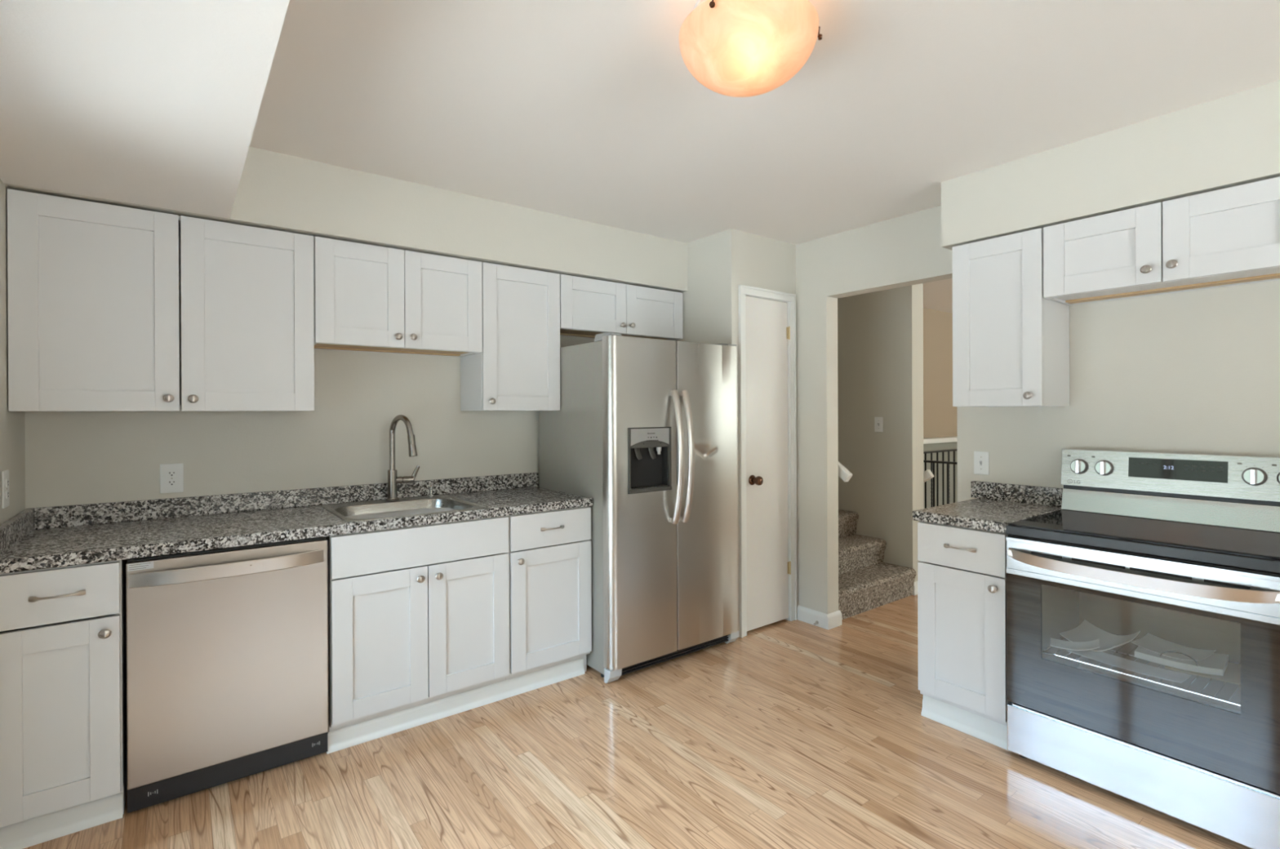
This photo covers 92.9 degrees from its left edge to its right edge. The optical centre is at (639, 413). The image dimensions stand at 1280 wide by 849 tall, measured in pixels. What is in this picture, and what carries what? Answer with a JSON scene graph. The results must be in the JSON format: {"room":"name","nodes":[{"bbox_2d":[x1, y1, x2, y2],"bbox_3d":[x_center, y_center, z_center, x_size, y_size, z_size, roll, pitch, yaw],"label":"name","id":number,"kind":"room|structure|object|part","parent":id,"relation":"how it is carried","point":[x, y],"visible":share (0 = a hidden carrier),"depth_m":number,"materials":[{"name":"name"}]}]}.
{"room":"kitchen","nodes":[
{"label":"kitchen","id":0,"kind":"room"},
{"bbox_2d":[0,178,25,524],"bbox_3d":[-0.698,0.135,0.061,0.120,2.442,5.600,0,0,-37],"label":"wall","id":1,"kind":"structure","parent":0,"point":[12,439],"depth_m":2.08,"materials":[{"name":"paint"}]},
{"bbox_2d":[1,469,8,508],"bbox_3d":[-2.125,0.253,2.039,0.009,0.124,0.080,0,0,-37],"label":"wall outlet","id":2,"kind":"object","parent":1,"relation":"attached to","point":[5,474],"visible":1,"depth_m":2.02,"materials":[{"name":"white plastic"}]},
{"bbox_2d":[5,478,8,487],"bbox_3d":[-2.123,0.233,2.040,0.004,0.027,0.035,0,0,-37],"label":"socket","id":3,"kind":"object","parent":2,"relation":"attached to","point":[6,479],"depth_m":2.04,"materials":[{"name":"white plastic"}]},
{"bbox_2d":[5,490,8,498],"bbox_3d":[-2.123,0.272,2.040,0.004,0.027,0.035,0,0,-37],"label":"socket","id":4,"kind":"object","parent":2,"relation":"attached to","point":[6,491],"depth_m":2.03,"materials":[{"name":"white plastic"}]},
{"bbox_2d":[0,0,687,292],"bbox_3d":[0.571,-0.939,1.031,3.085,0.307,5.600,0,0,-37],"label":"soffit","id":5,"kind":"structure","parent":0,"point":[152,103],"depth_m":1.83,"materials":[{"name":"paint"}]},
{"bbox_2d":[24,307,957,508],"bbox_3d":[1.149,0.118,5.057,9.120,2.442,0.140,0,0,-37],"label":"wall","id":6,"kind":"structure","parent":0,"point":[72,458],"depth_m":2.96,"materials":[{"name":"paint"}]},
{"bbox_2d":[7,188,314,411],"bbox_3d":[-1.873,-0.390,2.471,0.935,0.762,0.340,0,0,-37],"label":"upper cabinet","id":7,"kind":"object","parent":6,"relation":"attached to","point":[112,308],"visible":1,"depth_m":2.31,"materials":[{"name":"white wood"}]},
{"bbox_3d":[-1.980,-0.388,2.225,0.466,0.760,0.019,0,0,-37],"label":"door","id":8,"kind":"part","parent":7,"relation":"part of","materials":[{"name":"white wood"}]},
{"bbox_3d":[-1.805,-0.058,2.328,0.034,0.032,0.030,0,0,-37],"label":"knob","id":9,"kind":"part","parent":7,"relation":"part of","materials":[{"name":"silver metal"}]},
{"bbox_3d":[-1.744,-0.057,2.374,0.034,0.032,0.030,0,0,-37],"label":"knob","id":10,"kind":"part","parent":7,"relation":"part of","materials":[{"name":"silver metal"}]},
{"bbox_3d":[-1.606,-0.390,2.510,0.462,0.760,0.019,0,0,-37],"label":"door","id":11,"kind":"part","parent":7,"relation":"part of","materials":[{"name":"white wood"}]},
{"bbox_2d":[160,462,183,493],"bbox_3d":[-1.993,0.276,2.588,0.080,0.124,0.009,0,0,-37],"label":"wall outlet","id":12,"kind":"object","parent":6,"relation":"attached to","point":[171,475],"visible":1,"depth_m":2.59,"materials":[{"name":"white plastic"}]},
{"bbox_2d":[166,470,177,476],"bbox_3d":[-1.991,0.257,2.586,0.035,0.027,0.004,0,0,-37],"label":"socket","id":13,"kind":"object","parent":12,"relation":"attached to","point":[169,473],"depth_m":2.58,"materials":[{"name":"white plastic"}]},
{"bbox_2d":[166,480,177,486],"bbox_3d":[-1.991,0.296,2.586,0.035,0.027,0.004,0,0,-37],"label":"socket","id":14,"kind":"object","parent":12,"relation":"attached to","point":[169,482],"depth_m":2.58,"materials":[{"name":"white plastic"}]},
{"bbox_2d":[34,472,537,528],"bbox_3d":[-1.465,0.398,2.981,2.148,0.081,0.022,0,0,-37],"label":"backsplash","id":15,"kind":"structure","parent":6,"relation":"attached to","point":[52,517],"depth_m":2.75,"materials":[{"name":"stone"}]},
{"bbox_2d":[313,235,482,356],"bbox_3d":[-1.195,-0.542,2.989,0.766,0.465,0.340,0,0,-37],"label":"upper cabinet","id":16,"kind":"object","parent":6,"relation":"attached to","point":[367,298],"visible":0.99,"depth_m":2.85,"materials":[{"name":"white wood"}]},
{"bbox_3d":[-1.269,-0.541,2.768,0.377,0.462,0.019,0,0,-37],"label":"door","id":17,"kind":"part","parent":16,"relation":"part of","materials":[{"name":"white wood"}]},
{"bbox_3d":[-1.212,-0.322,3.012,0.734,0.020,0.264,0,0,-37],"label":"panel","id":18,"kind":"part","parent":16,"relation":"part of","materials":[{"name":"brown wood"}]},
{"bbox_3d":[-1.129,-0.360,2.844,0.034,0.032,0.030,0,0,-37],"label":"knob","id":19,"kind":"part","parent":16,"relation":"part of","materials":[{"name":"silver metal"}]},
{"bbox_3d":[-1.075,-0.362,2.885,0.034,0.032,0.030,0,0,-37],"label":"knob","id":20,"kind":"part","parent":16,"relation":"part of","materials":[{"name":"silver metal"}]},
{"bbox_3d":[-0.965,-0.543,3.000,0.383,0.462,0.019,0,0,-37],"label":"door","id":21,"kind":"part","parent":16,"relation":"part of","materials":[{"name":"white wood"}]},
{"bbox_2d":[460,262,559,410],"bbox_3d":[-0.709,-0.396,3.360,0.454,0.762,0.340,0,0,-37],"label":"upper cabinet","id":22,"kind":"object","parent":6,"relation":"attached to","point":[517,367],"visible":0.98,"depth_m":3.25,"materials":[{"name":"white wood"}]},
{"bbox_3d":[-0.759,-0.063,3.126,0.034,0.032,0.030,0,0,-37],"label":"knob","id":23,"kind":"part","parent":22,"relation":"part of","materials":[{"name":"silver metal"}]},
{"bbox_2d":[560,274,683,340],"bbox_3d":[-0.166,-0.630,3.775,0.908,0.302,0.340,0,0,-37],"label":"upper cabinet","id":24,"kind":"object","parent":6,"relation":"attached to","point":[589,308],"visible":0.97,"depth_m":3.64,"materials":[{"name":"white wood"}]},
{"bbox_3d":[-0.267,-0.628,3.533,0.450,0.299,0.019,0,0,-37],"label":"door","id":25,"kind":"part","parent":24,"relation":"part of","materials":[{"name":"white wood"}]},
{"bbox_3d":[-0.183,-0.491,3.798,0.875,0.020,0.264,0,0,-37],"label":"panel","id":26,"kind":"part","parent":24,"relation":"part of","materials":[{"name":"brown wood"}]},
{"bbox_3d":[-0.101,-0.527,3.629,0.034,0.032,0.030,0,0,-37],"label":"knob","id":27,"kind":"part","parent":24,"relation":"part of","materials":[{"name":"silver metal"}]},
{"bbox_3d":[-0.046,-0.531,3.671,0.034,0.032,0.030,0,0,-37],"label":"knob","id":28,"kind":"part","parent":24,"relation":"part of","materials":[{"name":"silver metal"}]},
{"bbox_3d":[0.093,-0.630,3.808,0.452,0.299,0.019,0,0,-37],"label":"door","id":29,"kind":"part","parent":24,"relation":"part of","materials":[{"name":"white wood"}]},
{"bbox_2d":[923,435,957,444],"bbox_3d":[3.193,0.283,6.542,4.070,0.050,0.260,0,0,-37],"label":"trim","id":30,"kind":"structure","parent":6,"relation":"on","point":[954,438],"depth_m":6.37,"materials":[{"name":"white wood"}]},
{"bbox_2d":[23,594,1251,848],"bbox_3d":[2.537,1.397,3.347,9.240,0.120,7.140,0,0,-37],"label":"floor","id":31,"kind":"structure","parent":0,"point":[784,734],"depth_m":2.25,"materials":[{"name":"brown wood"}]},
{"bbox_2d":[0,559,127,827],"bbox_3d":[-2.019,0.922,2.156,0.309,0.870,0.659,0,0,-37],"label":"base cabinet","id":32,"kind":"object","parent":31,"relation":"on","point":[64,731],"visible":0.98,"depth_m":1.93,"materials":[{"name":"white wood"}]},
{"bbox_3d":[-1.827,0.573,1.907,0.132,0.017,0.030,0,0,-37],"label":"handle","id":33,"kind":"part","parent":32,"relation":"part of","materials":[{"name":"silver metal"}]},
{"bbox_3d":[-1.846,0.577,1.924,0.304,0.168,0.019,0,0,-37],"label":"drawer","id":34,"kind":"part","parent":32,"relation":"part of","materials":[{"name":"white wood"}]},
{"bbox_2d":[0,791,123,848],"bbox_3d":[-1.864,1.319,1.954,0.309,0.076,0.020,0,0,-37],"label":"trim","id":35,"kind":"structure","parent":32,"relation":"attached to","point":[32,832],"depth_m":1.96,"materials":[{"name":"white wood"}]},
{"bbox_3d":[-1.738,0.714,1.975,0.034,0.032,0.030,0,0,-37],"label":"knob","id":36,"kind":"part","parent":32,"relation":"part of","materials":[{"name":"silver metal"}]},
{"bbox_2d":[0,472,592,573],"bbox_3d":[-1.288,0.419,2.728,2.173,0.124,0.641,0,0,-37],"label":"countertop","id":37,"kind":"structure","parent":32,"relation":"on","point":[64,535],"depth_m":2.46,"materials":[{"name":"stone"}]},
{"bbox_2d":[386,414,419,501],"bbox_3d":[-1.171,0.219,2.984,0.160,0.426,0.212,0,0,-16],"label":"faucet","id":38,"kind":"object","parent":37,"relation":"on","point":[393,478],"visible":1,"depth_m":3.02,"materials":[{"name":"silver metal"}]},
{"bbox_3d":[-1.171,0.145,2.983,0.203,0.278,0.028,0,0,39],"label":"spout","id":39,"kind":"part","parent":38,"relation":"part of","materials":[{"name":"silver metal"}]},
{"bbox_3d":[-1.140,0.300,3.084,0.046,0.073,0.012,0,0,-11],"label":"lever","id":40,"kind":"part","parent":38,"relation":"part of","materials":[{"name":"silver metal"}]},
{"bbox_2d":[321,494,485,522],"bbox_3d":[-1.108,0.509,2.844,0.596,0.153,0.566,0,0,-37],"label":"sink","id":41,"kind":"object","parent":37,"relation":"in","point":[341,510],"visible":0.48,"depth_m":2.97,"materials":[{"name":"metal"}]},
{"bbox_2d":[427,485,434,497],"bbox_3d":[-1.087,0.403,3.163,0.034,0.057,0.034,0,0,-37],"label":"soap dispenser","id":42,"kind":"object","parent":41,"relation":"on","point":[430,487],"visible":1,"depth_m":3.15,"materials":[{"name":"silver metal"}]},
{"bbox_2d":[125,536,328,813],"bbox_3d":[-1.627,0.924,2.416,0.609,0.862,0.625,0,0,-37],"label":"dishwasher","id":43,"kind":"object","parent":31,"relation":"on","point":[227,648],"visible":1,"depth_m":2.18,"materials":[{"name":"silver metal"}]},
{"bbox_2d":[128,562,151,569],"bbox_3d":[-1.675,0.512,2.036,0.056,0.016,0.001,0,0,-37],"label":"print","id":44,"kind":"object","parent":43,"relation":"on","point":[132,566],"depth_m":2.04},
{"bbox_3d":[-1.456,0.556,2.183,0.582,0.048,0.048,0,0,-37],"label":"handle","id":45,"kind":"part","parent":43,"relation":"part of","materials":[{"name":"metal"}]},
{"bbox_3d":[-1.483,1.297,2.230,0.609,0.092,0.018,0,0,-37],"label":"kick plate","id":46,"kind":"part","parent":43,"relation":"part of","materials":[{"name":"black plastic"}]},
{"bbox_2d":[324,507,509,732],"bbox_3d":[-1.094,0.917,2.863,0.761,0.870,0.659,0,0,-37],"label":"base cabinet","id":47,"kind":"object","parent":31,"relation":"on","point":[418,615],"visible":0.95,"depth_m":2.59,"materials":[{"name":"white wood"}]},
{"bbox_3d":[-1.069,0.945,2.516,0.376,0.570,0.019,0,0,-37],"label":"door","id":48,"kind":"part","parent":47,"relation":"part of","materials":[{"name":"white wood"}]},
{"bbox_3d":[-0.934,0.704,2.589,0.034,0.032,0.030,0,0,-37],"label":"knob","id":49,"kind":"part","parent":47,"relation":"part of","materials":[{"name":"silver metal"}]},
{"bbox_3d":[-0.872,0.705,2.636,0.034,0.032,0.030,0,0,-37],"label":"knob","id":50,"kind":"part","parent":47,"relation":"part of","materials":[{"name":"silver metal"}]},
{"bbox_2d":[326,657,584,754],"bbox_3d":[-0.771,1.313,2.789,1.205,0.076,0.020,0,0,-37],"label":"trim","id":51,"kind":"structure","parent":47,"relation":"attached to","point":[367,731],"depth_m":2.72,"materials":[{"name":"white wood"}]},
{"bbox_3d":[-0.768,0.943,2.746,0.374,0.570,0.019,0,0,-37],"label":"door","id":52,"kind":"part","parent":47,"relation":"part of","materials":[{"name":"white wood"}]},
{"bbox_2d":[505,506,591,680],"bbox_3d":[-0.610,0.914,3.232,0.454,0.870,0.659,0,0,-37],"label":"base cabinet","id":53,"kind":"object","parent":31,"relation":"on","point":[549,553],"visible":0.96,"depth_m":2.99,"materials":[{"name":"white wood"}]},
{"bbox_3d":[-0.564,0.699,2.872,0.034,0.032,0.030,0,0,-37],"label":"knob","id":54,"kind":"part","parent":53,"relation":"part of","materials":[{"name":"silver metal"}]},
{"bbox_3d":[-0.434,0.567,3.002,0.446,0.166,0.019,0,0,-37],"label":"drawer","id":55,"kind":"part","parent":53,"relation":"part of","materials":[{"name":"white wood"}]},
{"bbox_3d":[-0.426,0.562,2.977,0.132,0.017,0.030,0,0,-37],"label":"handle","id":56,"kind":"part","parent":53,"relation":"part of","materials":[{"name":"silver metal"}]},
{"bbox_2d":[538,333,739,683],"bbox_3d":[0.011,0.470,3.530,0.919,1.752,0.855,0,0,-37],"label":"refrigerator","id":57,"kind":"object","parent":31,"relation":"on","point":[646,429],"visible":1,"depth_m":3.19,"materials":[{"name":"silver metal"}]},
{"bbox_3d":[0.007,0.440,3.131,0.428,1.649,0.072,0,0,-37],"label":"freezer door","id":58,"kind":"part","parent":57,"relation":"part of","materials":[{"name":"metal"}]},
{"bbox_3d":[0.052,0.237,3.120,0.280,0.332,0.018,0,0,-37],"label":"dispenser frame","id":59,"kind":"part","parent":57,"relation":"part of","materials":[{"name":"grey plastic"}]},
{"bbox_3d":[0.050,0.120,3.121,0.250,0.085,0.011,0,0,-37],"label":"control panel","id":60,"kind":"part","parent":57,"relation":"part of","materials":[{"name":"grey plastic"}]},
{"bbox_3d":[0.100,0.190,3.199,0.028,0.050,0.028,0,0,-37],"label":"spout","id":61,"kind":"part","parent":57,"relation":"part of","materials":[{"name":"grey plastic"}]},
{"bbox_3d":[0.197,0.229,3.188,0.039,0.706,0.085,0,0,-37],"label":"handle","id":62,"kind":"part","parent":57,"relation":"part of","materials":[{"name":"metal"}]},
{"bbox_3d":[0.253,0.229,3.231,0.039,0.706,0.085,0,0,-37],"label":"handle","id":63,"kind":"part","parent":57,"relation":"part of","materials":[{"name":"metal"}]},
{"bbox_3d":[0.376,0.438,3.409,0.484,1.649,0.076,0,0,-37],"label":"fridge door","id":64,"kind":"part","parent":57,"relation":"part of","materials":[{"name":"metal"}]},
{"bbox_2d":[838,509,916,619],"bbox_3d":[0.993,0.708,5.007,0.971,1.263,2.129,0,0,-37],"label":"staircase","id":65,"kind":"structure","parent":31,"relation":"on","point":[866,583],"depth_m":4.35,"materials":[{"name":"carpet"}]},
{"bbox_2d":[923,448,957,508],"bbox_3d":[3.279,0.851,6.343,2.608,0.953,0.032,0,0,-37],"label":"iron railing","id":66,"kind":"object","parent":31,"relation":"on","point":[951,450],"visible":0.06,"depth_m":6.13,"materials":[{"name":"black metal"}]},
{"bbox_3d":[3.279,0.815,6.343,2.580,0.881,0.032,0,0,-37],"label":"rail frame","id":67,"kind":"part","parent":66,"relation":"part of","materials":[{"name":"black metal"}]},
{"bbox_2d":[917,520,1010,725],"bbox_3d":[1.567,0.907,2.714,0.660,0.870,0.357,0,0,-37],"label":"base cabinet","id":68,"kind":"object","parent":31,"relation":"on","point":[962,575],"visible":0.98,"depth_m":2.52,"materials":[{"name":"white wood"}]},
{"bbox_3d":[1.321,0.558,2.515,0.030,0.017,0.132,0,0,-37],"label":"handle","id":69,"kind":"part","parent":68,"relation":"part of","materials":[{"name":"silver metal"}]},
{"bbox_3d":[1.335,0.562,2.537,0.019,0.169,0.355,0,0,-37],"label":"drawer","id":70,"kind":"part","parent":68,"relation":"part of","materials":[{"name":"white wood"}]},
{"bbox_2d":[920,694,1008,751],"bbox_3d":[1.368,1.297,2.566,0.020,0.092,0.362,0,0,-37],"label":"trim","id":71,"kind":"structure","parent":68,"relation":"attached to","point":[993,732],"depth_m":2.56,"materials":[{"name":"white wood"}]},
{"bbox_2d":[912,480,1062,533],"bbox_3d":[1.563,0.407,2.734,0.642,0.126,0.410,0,0,-37],"label":"countertop","id":72,"kind":"structure","parent":68,"relation":"on","point":[997,505],"depth_m":2.76,"materials":[{"name":"stone"}]},
{"bbox_3d":[1.400,0.696,2.412,0.030,0.032,0.034,0,0,-37],"label":"knob","id":73,"kind":"part","parent":68,"relation":"part of","materials":[{"name":"silver metal"}]},
{"bbox_2d":[1005,448,1279,848],"bbox_3d":[1.891,0.750,2.244,0.711,1.182,0.762,0,0,-37],"label":"range","id":74,"kind":"object","parent":31,"relation":"on","point":[1180,548],"visible":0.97,"depth_m":2.16,"materials":[{"name":"metal"}]},
{"bbox_3d":[1.912,0.231,2.653,0.014,0.057,0.057,0,0,-37],"label":"knob","id":75,"kind":"part","parent":74,"relation":"part of","materials":[{"name":"metal"}]},
{"bbox_3d":[1.919,0.232,2.659,0.017,0.067,0.067,0,0,-37],"label":"knob","id":76,"kind":"part","parent":74,"relation":"part of","materials":[{"name":"silver metal"}]},
{"bbox_2d":[1059,619,1140,651],"bbox_3d":[1.774,0.860,2.348,0.180,0.071,0.190,0,0,-27],"label":"paper manual","id":77,"kind":"object","parent":74,"relation":"in","point":[1086,631],"visible":0.84,"depth_m":2.38,"materials":[{"name":"white paper"}]},
{"bbox_3d":[1.967,0.231,2.582,0.014,0.057,0.057,0,0,-37],"label":"knob","id":78,"kind":"part","parent":74,"relation":"part of","materials":[{"name":"metal"}]},
{"bbox_3d":[1.974,0.232,2.587,0.017,0.067,0.067,0,0,-37],"label":"knob","id":79,"kind":"part","parent":74,"relation":"part of","materials":[{"name":"silver metal"}]},
{"bbox_2d":[1066,648,1191,683],"bbox_3d":[1.737,0.892,2.175,0.090,0.017,0.340,0,0,-31],"label":"loose sheet","id":80,"kind":"object","parent":74,"relation":"on","point":[1100,656],"visible":0.92,"depth_m":2.15,"materials":[{"name":"paper"}]},
{"bbox_2d":[1050,637,1099,650],"bbox_3d":[1.643,0.867,2.298,0.150,0.042,0.060,0,0,35],"label":"leaflet","id":81,"kind":"object","parent":80,"relation":"on","point":[1074,646],"visible":1,"depth_m":2.30,"materials":[{"name":"paper"}]},
{"bbox_2d":[1005,536,1279,794],"bbox_3d":[1.837,0.796,2.203,0.575,0.636,0.756,0,0,-37],"label":"oven","id":82,"kind":"object","parent":74,"relation":"in","point":[1224,731],"depth_m":2.09,"materials":[{"name":"silver metal"}]},
{"bbox_2d":[1006,509,1279,573],"bbox_3d":[1.882,0.447,2.238,0.582,0.041,0.758,0,0,-37],"label":"cooktop","id":83,"kind":"object","parent":74,"relation":"in","point":[1236,548],"depth_m":2.14,"materials":[{"name":"black glass"}]},
{"bbox_3d":[1.670,1.216,2.075,0.040,0.186,0.756,0,0,-37],"label":"storage drawer","id":84,"kind":"part","parent":74,"relation":"part of","materials":[{"name":"metal"}]},
{"bbox_3d":[2.120,0.238,2.419,0.032,0.160,0.762,0,0,-37],"label":"control panel","id":85,"kind":"part","parent":74,"relation":"part of","materials":[{"name":"metal"}]},
{"bbox_2d":[1164,662,1240,684],"bbox_3d":[2.006,0.900,2.160,0.200,0.003,0.220,0,0,45],"label":"card","id":86,"kind":"object","parent":74,"relation":"on","point":[1232,674],"visible":0.38,"depth_m":2.10,"materials":[{"name":"white paper"}]},
{"bbox_2d":[1134,645,1228,675],"bbox_3d":[1.953,0.878,2.196,0.170,0.037,0.235,0,0,-41],"label":"paper manual","id":87,"kind":"object","parent":86,"relation":"on","point":[1215,664],"visible":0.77,"depth_m":2.14,"materials":[{"name":"white paper"}]},
{"bbox_2d":[1131,632,1216,660],"bbox_3d":[1.946,0.857,2.222,0.130,0.030,0.200,0,0,-28],"label":"loose sheet","id":88,"kind":"object","parent":87,"relation":"on","point":[1149,642],"visible":0.97,"depth_m":2.23,"materials":[{"name":"paper"}]},
{"bbox_2d":[1160,651,1198,666],"bbox_3d":[1.879,0.849,2.120,0.004,0.032,0.103,0,0,-37],"label":"cable loop","id":89,"kind":"object","parent":87,"relation":"on","point":[1165,651],"visible":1,"depth_m":2.12,"materials":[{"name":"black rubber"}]},
{"bbox_2d":[1183,465,1222,471],"bbox_3d":[2.169,0.212,2.342,0.002,0.019,0.111,0,0,-37],"label":"print","id":90,"kind":"object","parent":74,"relation":"attached to","point":[1186,468],"depth_m":2.34,"materials":[{"name":"grey plastic"}]},
{"bbox_3d":[2.242,0.231,2.221,0.014,0.057,0.057,0,0,-37],"label":"knob","id":91,"kind":"part","parent":74,"relation":"part of","materials":[{"name":"metal"}]},
{"bbox_3d":[2.250,0.232,2.227,0.017,0.067,0.067,0,0,-37],"label":"knob","id":92,"kind":"part","parent":74,"relation":"part of","materials":[{"name":"silver metal"}]},
{"bbox_2d":[675,228,741,637],"bbox_3d":[0.358,0.123,3.929,0.085,2.442,0.733,0,0,-37],"label":"wall","id":93,"kind":"structure","parent":0,"point":[710,300],"depth_m":3.73,"materials":[{"name":"paint"}]},
{"bbox_2d":[249,0,1279,313],"bbox_3d":[2.526,-1.165,3.342,9.240,0.120,7.140,0,0,-37],"label":"ceiling","id":94,"kind":"structure","parent":0,"point":[593,111],"depth_m":2.10,"materials":[{"name":"paint"}]},
{"bbox_2d":[679,0,822,97],"bbox_3d":[0.291,-0.991,1.659,0.378,0.203,0.379,0,0,-37],"label":"ceiling lamp","id":95,"kind":"object","parent":94,"relation":"attached to","point":[735,48],"visible":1,"depth_m":1.56,"materials":[{"name":"white glass"}]},
{"bbox_2d":[741,231,795,294],"bbox_3d":[0.787,0.122,3.858,0.511,2.442,0.100,0,0,-37],"label":"wall","id":96,"kind":"structure","parent":0,"point":[766,263],"depth_m":3.81,"materials":[{"name":"paint"}]},
{"bbox_2d":[737,284,796,637],"bbox_3d":[0.777,0.286,3.832,0.518,2.114,0.110,0,0,-37],"label":"trim","id":97,"kind":"structure","parent":96,"relation":"attached to","point":[743,290],"depth_m":3.81,"materials":[{"name":"white wood"}]},
{"bbox_2d":[745,295,791,631],"bbox_3d":[0.812,0.305,3.795,0.418,2.040,0.107,0,0,-37],"label":"door","id":98,"kind":"structure","parent":96,"relation":"in","point":[767,331],"depth_m":3.81,"materials":[{"name":"white wood"}]},
{"bbox_3d":[0.709,0.408,3.694,0.062,0.062,0.073,0,0,-37],"label":"knob","id":99,"kind":"part","parent":98,"relation":"part of","materials":[{"name":"brown metal"}]},
{"bbox_2d":[837,283,924,582],"bbox_3d":[1.393,0.116,5.413,0.160,2.442,2.230,0,0,-37],"label":"wall","id":100,"kind":"structure","parent":0,"point":[880,334],"depth_m":4.66,"materials":[{"name":"paint"}]},
{"bbox_2d":[874,417,883,431],"bbox_3d":[1.836,0.086,4.684,0.018,0.116,0.072,0,0,-37],"label":"light switch","id":101,"kind":"object","parent":100,"relation":"attached to","point":[878,421],"visible":1,"depth_m":4.68,"materials":[{"name":"white plastic"}]},
{"bbox_2d":[912,581,917,595],"bbox_3d":[2.083,1.291,4.526,0.180,0.090,0.016,0,0,-37],"label":"baseboard","id":102,"kind":"structure","parent":100,"relation":"attached to","point":[915,585],"depth_m":4.47,"materials":[{"name":"white wood"}]},
{"bbox_2d":[923,469,933,483],"bbox_3d":[2.003,0.668,4.856,0.042,0.482,0.683,0,0,-37],"label":"handrail","id":103,"kind":"object","parent":100,"relation":"attached to","point":[927,474],"visible":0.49,"depth_m":4.60,"materials":[{"name":"white wood"}]},
{"bbox_2d":[795,204,1279,613],"bbox_3d":[1.926,0.119,2.882,0.115,2.442,6.900,0,0,-37],"label":"wall","id":104,"kind":"structure","parent":0,"point":[1197,371],"depth_m":2.73,"materials":[{"name":"paint"}]},
{"bbox_2d":[796,605,841,630],"bbox_3d":[1.150,1.296,3.904,0.143,0.090,0.241,0,0,-37],"label":"baseboard","id":105,"kind":"structure","parent":104,"relation":"attached to","point":[827,621],"depth_m":3.83,"materials":[{"name":"white wood"}]},
{"bbox_2d":[838,462,852,481],"bbox_3d":[0.857,-0.144,4.485,0.042,1.165,1.585,0,0,-37],"label":"handrail","id":106,"kind":"object","parent":104,"relation":"attached to","point":[844,474],"visible":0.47,"depth_m":3.88,"materials":[{"name":"white wood"}]},
{"bbox_2d":[973,451,989,475],"bbox_3d":[1.712,0.249,3.053,0.018,0.116,0.072,0,0,-37],"label":"light switch","id":107,"kind":"object","parent":104,"relation":"attached to","point":[981,464],"visible":1,"depth_m":3.05,"materials":[{"name":"white plastic"}]},
{"bbox_2d":[952,227,1069,406],"bbox_3d":[1.695,-0.408,2.797,0.348,0.751,0.370,0,0,-37],"label":"upper cabinet","id":108,"kind":"object","parent":104,"relation":"attached to","point":[1011,343],"visible":1,"depth_m":2.69,"materials":[{"name":"white wood"}]},
{"bbox_3d":[1.654,-0.076,2.591,0.030,0.032,0.034,0,0,-37],"label":"knob","id":109,"kind":"part","parent":108,"relation":"part of","materials":[{"name":"silver metal"}]},
{"bbox_2d":[970,480,1062,506],"bbox_3d":[1.808,0.384,2.922,0.025,0.083,0.410,0,0,-37],"label":"backsplash","id":110,"kind":"structure","parent":104,"relation":"attached to","point":[1043,495],"depth_m":2.91,"materials":[{"name":"stone"}]},
{"bbox_2d":[1043,176,1279,305],"bbox_3d":[2.042,-0.636,2.340,0.348,0.296,0.772,0,0,-37],"label":"upper cabinet","id":111,"kind":"object","parent":104,"relation":"attached to","point":[1228,237],"visible":1,"depth_m":2.26,"materials":[{"name":"white wood"}]},
{"bbox_3d":[1.820,-0.635,2.409,0.019,0.294,0.384,0,0,-37],"label":"door","id":112,"kind":"part","parent":111,"relation":"part of","materials":[{"name":"white wood"}]},
{"bbox_3d":[1.894,-0.538,2.273,0.030,0.032,0.034,0,0,-37],"label":"knob","id":113,"kind":"part","parent":111,"relation":"part of","materials":[{"name":"silver metal"}]},
{"bbox_3d":[2.066,-0.500,2.358,0.272,0.020,0.739,0,0,-37],"label":"panel","id":114,"kind":"part","parent":111,"relation":"part of","materials":[{"name":"white wood"}]},
{"bbox_3d":[1.938,-0.543,2.215,0.030,0.032,0.034,0,0,-37],"label":"knob","id":115,"kind":"part","parent":111,"relation":"part of","materials":[{"name":"silver metal"}]},
{"bbox_3d":[2.054,-0.635,2.103,0.019,0.294,0.378,0,0,-37],"label":"door","id":116,"kind":"part","parent":111,"relation":"part of","materials":[{"name":"white wood"}]},
{"bbox_2d":[941,80,1279,250],"bbox_3d":[2.702,-0.949,1.500,0.320,0.306,3.758,0,0,-37],"label":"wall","id":117,"kind":"structure","parent":0,"point":[1231,140],"depth_m":2.34,"materials":[{"name":"paint"}]}
]}

